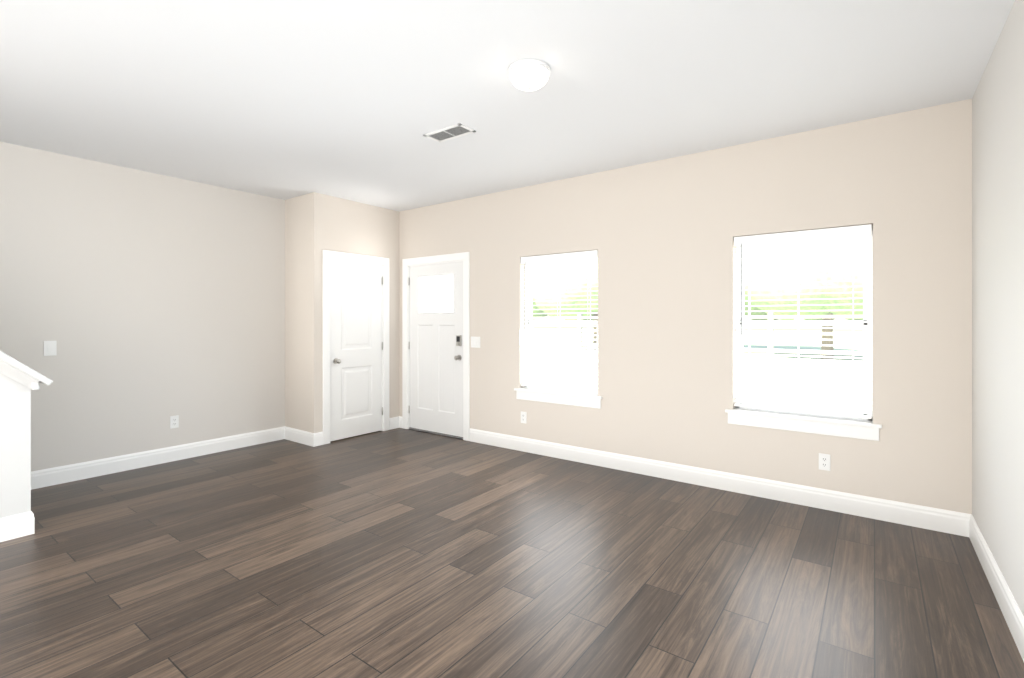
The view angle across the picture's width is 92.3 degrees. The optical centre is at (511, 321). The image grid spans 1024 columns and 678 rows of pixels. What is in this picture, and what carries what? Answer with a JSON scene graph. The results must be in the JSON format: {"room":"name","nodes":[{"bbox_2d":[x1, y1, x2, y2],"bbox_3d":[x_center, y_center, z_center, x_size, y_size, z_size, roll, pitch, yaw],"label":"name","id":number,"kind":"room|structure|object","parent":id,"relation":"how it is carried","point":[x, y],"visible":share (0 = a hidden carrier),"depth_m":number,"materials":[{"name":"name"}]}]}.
{"room":"empty living room","nodes":[
{"label":"empty living room","id":0,"kind":"room"},
{"bbox_2d":[0,373,30,517],"bbox_3d":[-4.259,-0.020,1.587,0.120,2.740,3.900,0,0,36],"label":"wall","id":1,"kind":"structure","parent":0,"point":[15,447],"depth_m":3.06,"materials":[{"name":"white paint"}]},
{"bbox_2d":[0,511,34,541],"bbox_3d":[-4.200,1.279,1.553,0.015,0.142,3.915,0,0,36],"label":"baseboard","id":2,"kind":"structure","parent":1,"relation":"attached to","point":[17,526],"depth_m":3.06,"materials":[{"name":"white"}]},
{"bbox_2d":[0,351,52,387],"bbox_3d":[-3.649,-0.449,2.415,0.230,1.750,2.035,0,0,36],"label":"trim","id":3,"kind":"structure","parent":1,"relation":"attached to","point":[18,371],"depth_m":3.06,"materials":[{"name":"white wood"}]},
{"bbox_2d":[31,382,39,389],"bbox_3d":[-3.091,0.411,3.171,0.192,0.054,0.036,0,0,36],"label":"trim","id":4,"kind":"structure","parent":1,"relation":"attached to","point":[35,386],"depth_m":3.11,"materials":[{"name":"white wood"}]},
{"bbox_2d":[0,142,284,470],"bbox_3d":[-4.180,-0.020,3.616,0.120,2.740,7.500,0,0,36],"label":"wall","id":5,"kind":"structure","parent":0,"point":[150,303],"depth_m":4.51,"materials":[{"name":"white paint"}]},
{"bbox_2d":[44,341,56,355],"bbox_3d":[-3.789,0.223,4.036,0.010,0.122,0.078,0,0,36],"label":"light switch","id":6,"kind":"object","parent":5,"relation":"attached to","point":[50,348],"visible":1,"depth_m":4.04,"materials":[{"name":"white plastic"}]},
{"bbox_2d":[31,426,284,489],"bbox_3d":[-3.295,1.279,4.703,0.015,0.142,2.340,0,0,36],"label":"baseboard","id":7,"kind":"structure","parent":5,"relation":"attached to","point":[69,473],"depth_m":4.56,"materials":[{"name":"white wood"}]},
{"bbox_2d":[170,415,178,428],"bbox_3d":[-3.262,0.975,4.753,0.009,0.118,0.072,0,0,36],"label":"outlet","id":8,"kind":"object","parent":5,"relation":"attached to","point":[174,421],"visible":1,"depth_m":4.75,"materials":[{"name":"white plastic"}]},
{"bbox_2d":[285,194,307,431],"bbox_3d":[-2.382,-0.020,5.558,0.470,2.740,0.120,0,0,36],"label":"wall","id":9,"kind":"structure","parent":0,"point":[296,312],"depth_m":5.51,"materials":[{"name":"beige paint"}]},
{"bbox_2d":[284,426,313,446],"bbox_3d":[-2.367,1.279,5.463,0.605,0.142,0.015,0,0,36],"label":"baseboard","id":10,"kind":"structure","parent":9,"relation":"attached to","point":[299,436],"depth_m":5.44,"materials":[{"name":"white wood"}]},
{"bbox_2d":[308,192,398,432],"bbox_3d":[-1.830,-0.020,5.809,0.120,2.740,1.180,0,0,36],"label":"wall","id":11,"kind":"structure","parent":0,"point":[337,224],"depth_m":5.56,"materials":[{"name":"beige paint"}]},
{"bbox_2d":[314,432,322,446],"bbox_3d":[-2.101,1.279,5.328,0.015,0.142,0.114,0,0,36],"label":"baseboard","id":12,"kind":"structure","parent":11,"relation":"attached to","point":[318,438],"depth_m":5.32,"materials":[{"name":"white wood"}]},
{"bbox_2d":[330,260,381,440],"bbox_3d":[-1.791,0.329,5.735,0.113,2.018,0.711,0,0,36],"label":"closet door","id":13,"kind":"structure","parent":11,"relation":"in","point":[355,349],"depth_m":5.73,"materials":[{"name":"white wood"}]},
{"bbox_2d":[323,250,388,444],"bbox_3d":[-1.844,0.285,5.774,0.138,2.129,0.909,0,0,36],"label":"door frame","id":14,"kind":"structure","parent":11,"relation":"attached to","point":[328,256],"depth_m":5.60,"materials":[{"name":"white wood"}]},
{"bbox_2d":[389,416,398,429],"bbox_3d":[-1.474,1.279,6.177,0.015,0.142,0.166,0,0,36],"label":"baseboard","id":15,"kind":"structure","parent":11,"relation":"attached to","point":[393,422],"depth_m":6.17,"materials":[{"name":"white wood"}]},
{"bbox_2d":[399,416,401,427],"bbox_3d":[-1.408,1.279,6.222,0.070,0.142,0.015,0,0,36],"label":"baseboard","id":16,"kind":"structure","parent":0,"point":[400,421],"depth_m":6.21,"materials":[{"name":"white wood"}]},
{"bbox_2d":[0,0,1014,211],"bbox_3d":[-1.694,-1.440,1.882,6.180,0.100,7.660,0,0,36],"label":"ceiling","id":17,"kind":"structure","parent":0,"point":[354,100],"depth_m":2.85,"materials":[{"name":"white paint"}]},
{"bbox_2d":[423,123,475,142],"bbox_3d":[-0.464,-1.385,3.634,0.370,0.010,0.180,0,0,36],"label":"ceiling vent","id":18,"kind":"object","parent":17,"relation":"in","point":[450,132],"visible":1,"depth_m":3.62,"materials":[{"name":"white metal"}]},
{"bbox_2d":[508,59,550,90],"bbox_3d":[0.096,-1.336,2.725,0.236,0.108,0.236,0,0,36],"label":"ceiling light","id":19,"kind":"object","parent":17,"relation":"attached to","point":[528,74],"visible":1,"depth_m":2.66,"materials":[{"name":"white glass"}]},
{"bbox_2d":[0,428,1023,677],"bbox_3d":[-1.694,1.400,1.882,6.180,0.100,7.660,0,0,36],"label":"floor","id":20,"kind":"structure","parent":0,"point":[398,552],"depth_m":2.59,"materials":[{"name":"brown wood"}]},
{"bbox_2d":[399,99,971,513],"bbox_3d":[0.532,-0.020,4.901,6.180,2.740,0.160,0,0,36],"label":"wall","id":21,"kind":"structure","parent":0,"point":[659,235],"depth_m":3.94,"materials":[{"name":"beige paint"}]},
{"bbox_2d":[409,261,462,437],"bbox_3d":[-0.924,0.330,5.871,0.914,2.028,0.122,0,0,36],"label":"front door","id":22,"kind":"structure","parent":21,"relation":"in","point":[436,348],"depth_m":5.87,"materials":[{"name":"painted wood"},{"name":"glass"}]},
{"bbox_2d":[402,252,469,440],"bbox_3d":[-0.880,0.285,5.931,1.112,2.129,0.178,0,0,36],"label":"door frame","id":23,"kind":"structure","parent":21,"relation":"attached to","point":[464,257],"depth_m":5.84,"materials":[{"name":"white wood"}]},
{"bbox_2d":[409,428,462,438],"bbox_3d":[-0.875,1.343,5.938,0.920,0.014,0.160,0,0,36],"label":"threshold","id":24,"kind":"object","parent":21,"relation":"attached to","point":[436,433],"visible":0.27,"depth_m":5.85,"materials":[{"name":"silver metal"}]},
{"bbox_2d":[471,337,479,347],"bbox_3d":[-0.408,0.235,5.488,0.135,0.122,0.010,0,0,36],"label":"light switch","id":25,"kind":"object","parent":21,"relation":"attached to","point":[475,342],"visible":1,"depth_m":5.49,"materials":[{"name":"white plastic"}]},
{"bbox_2d":[521,411,526,422],"bbox_3d":[0.119,1.000,5.100,0.072,0.118,0.009,0,0,36],"label":"outlet","id":26,"kind":"object","parent":21,"relation":"attached to","point":[523,417],"visible":1,"depth_m":5.09,"materials":[{"name":"white plastic"}]},
{"bbox_2d":[514,387,601,408],"bbox_3d":[0.458,0.757,4.889,0.995,0.115,0.135,0,0,36],"label":"sill","id":27,"kind":"structure","parent":21,"relation":"attached to","point":[564,397],"depth_m":4.83,"materials":[{"name":"white wood"}]},
{"bbox_2d":[525,259,597,393],"bbox_3d":[0.512,0.015,4.962,0.895,1.370,0.074,0,0,36],"label":"window","id":28,"kind":"structure","parent":21,"relation":"in","point":[562,323],"depth_m":5.18,"materials":[{"name":"white plastic"}]},
{"bbox_2d":[521,250,597,392],"bbox_3d":[0.461,0.005,4.893,0.883,1.343,0.080,0,0,36],"label":"window blind","id":29,"kind":"object","parent":28,"relation":"attached to","point":[560,257],"visible":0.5,"depth_m":4.88,"materials":[{"name":"white plastic"}]},
{"bbox_2d":[725,408,881,440],"bbox_3d":[2.128,0.757,3.658,0.996,0.115,0.135,0,0,36],"label":"sill","id":30,"kind":"structure","parent":21,"relation":"attached to","point":[849,428],"depth_m":3.59,"materials":[{"name":"white wood"}]},
{"bbox_2d":[735,225,872,420],"bbox_3d":[2.182,0.015,3.731,0.896,1.370,0.074,0,0,36],"label":"window","id":31,"kind":"structure","parent":21,"relation":"in","point":[866,270],"depth_m":3.60,"materials":[{"name":"white plastic"}]},
{"bbox_2d":[734,224,871,418],"bbox_3d":[2.131,0.005,3.662,0.884,1.343,0.080,0,0,36],"label":"window blind","id":32,"kind":"object","parent":31,"relation":"attached to","point":[846,231],"visible":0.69,"depth_m":3.64,"materials":[{"name":"white plastic"}]},
{"bbox_2d":[819,453,829,470],"bbox_3d":[2.244,1.013,3.533,0.072,0.118,0.009,0,0,36],"label":"outlet","id":33,"kind":"object","parent":21,"relation":"attached to","point":[824,461],"visible":1,"depth_m":3.53,"materials":[{"name":"white plastic"}]},
{"bbox_2d":[469,428,970,536],"bbox_3d":[1.198,1.279,4.301,4.156,0.142,0.015,0,0,36],"label":"baseboard","id":34,"kind":"structure","parent":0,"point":[937,519],"depth_m":3.80,"materials":[{"name":"white wood"}]},
{"bbox_2d":[972,0,1023,615],"bbox_3d":[0.698,-0.020,0.020,0.120,2.740,7.500,0,0,36],"label":"wall","id":35,"kind":"structure","parent":0,"point":[998,306],"depth_m":2.38,"materials":[{"name":"white paint"}]},
{"bbox_2d":[969,514,1023,661],"bbox_3d":[0.679,1.279,0.108,0.015,0.142,7.380,0,0,36],"label":"baseboard","id":36,"kind":"structure","parent":35,"relation":"attached to","point":[1011,611],"depth_m":2.33,"materials":[{"name":"white wood"}]},
{"label":"outside","id":37,"kind":"structure","parent":0,"visible":0},
{"bbox_2d":[531,328,862,404],"bbox_3d":[29.968,1.660,40.647,120.000,0.220,79.000,0,0,36],"label":"lawn","id":38,"kind":"structure","parent":37,"point":[835,342],"depth_m":22.14,"materials":[{"name":"white"}]},
{"bbox_2d":[533,263,547,319],"bbox_3d":[-0.607,-1.669,31.243,7.942,6.439,7.716,0,0,36],"label":"tree","id":39,"kind":"object","parent":38,"relation":"on","point":[534,303],"depth_m":29.43,"materials":[{"name":"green plant"}]},
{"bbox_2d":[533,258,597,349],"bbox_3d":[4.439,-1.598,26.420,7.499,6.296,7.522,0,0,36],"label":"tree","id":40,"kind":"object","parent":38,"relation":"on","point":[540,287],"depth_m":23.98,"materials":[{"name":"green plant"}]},
{"bbox_2d":[744,244,777,319],"bbox_3d":[10.739,-2.338,25.535,9.456,7.777,8.901,0,0,36],"label":"tree","id":41,"kind":"object","parent":38,"relation":"on","point":[754,308],"depth_m":23.46,"materials":[{"name":"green plant"}]},
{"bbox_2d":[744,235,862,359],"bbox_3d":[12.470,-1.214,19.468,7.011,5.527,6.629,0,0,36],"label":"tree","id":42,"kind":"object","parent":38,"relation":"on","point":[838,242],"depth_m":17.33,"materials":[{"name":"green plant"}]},
{"bbox_3d":[4.551,1.640,6.173,80.000,0.220,6.660,0,0,36],"label":"patio","id":43,"kind":"object","parent":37,"visible":0},
{"bbox_2d":[531,310,862,401],"bbox_3d":[3.829,0.675,8.607,24.050,1.710,0.100,0,0,36],"label":"fence","id":44,"kind":"object","parent":43,"relation":"on","point":[746,350],"depth_m":8.19,"materials":[{"name":"white wood"}]},
{"bbox_3d":[1.503,1.450,5.409,10.000,0.120,1.810,0,0,36],"label":"porch deck","id":45,"kind":"object","parent":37,"visible":0},
{"bbox_2d":[531,348,862,409],"bbox_3d":[1.790,0.845,6.135,9.720,1.090,0.120,0,0,36],"label":"porch railing","id":46,"kind":"object","parent":45,"relation":"on","point":[769,379],"depth_m":5.35,"materials":[{"name":"white plastic"}]}
]}

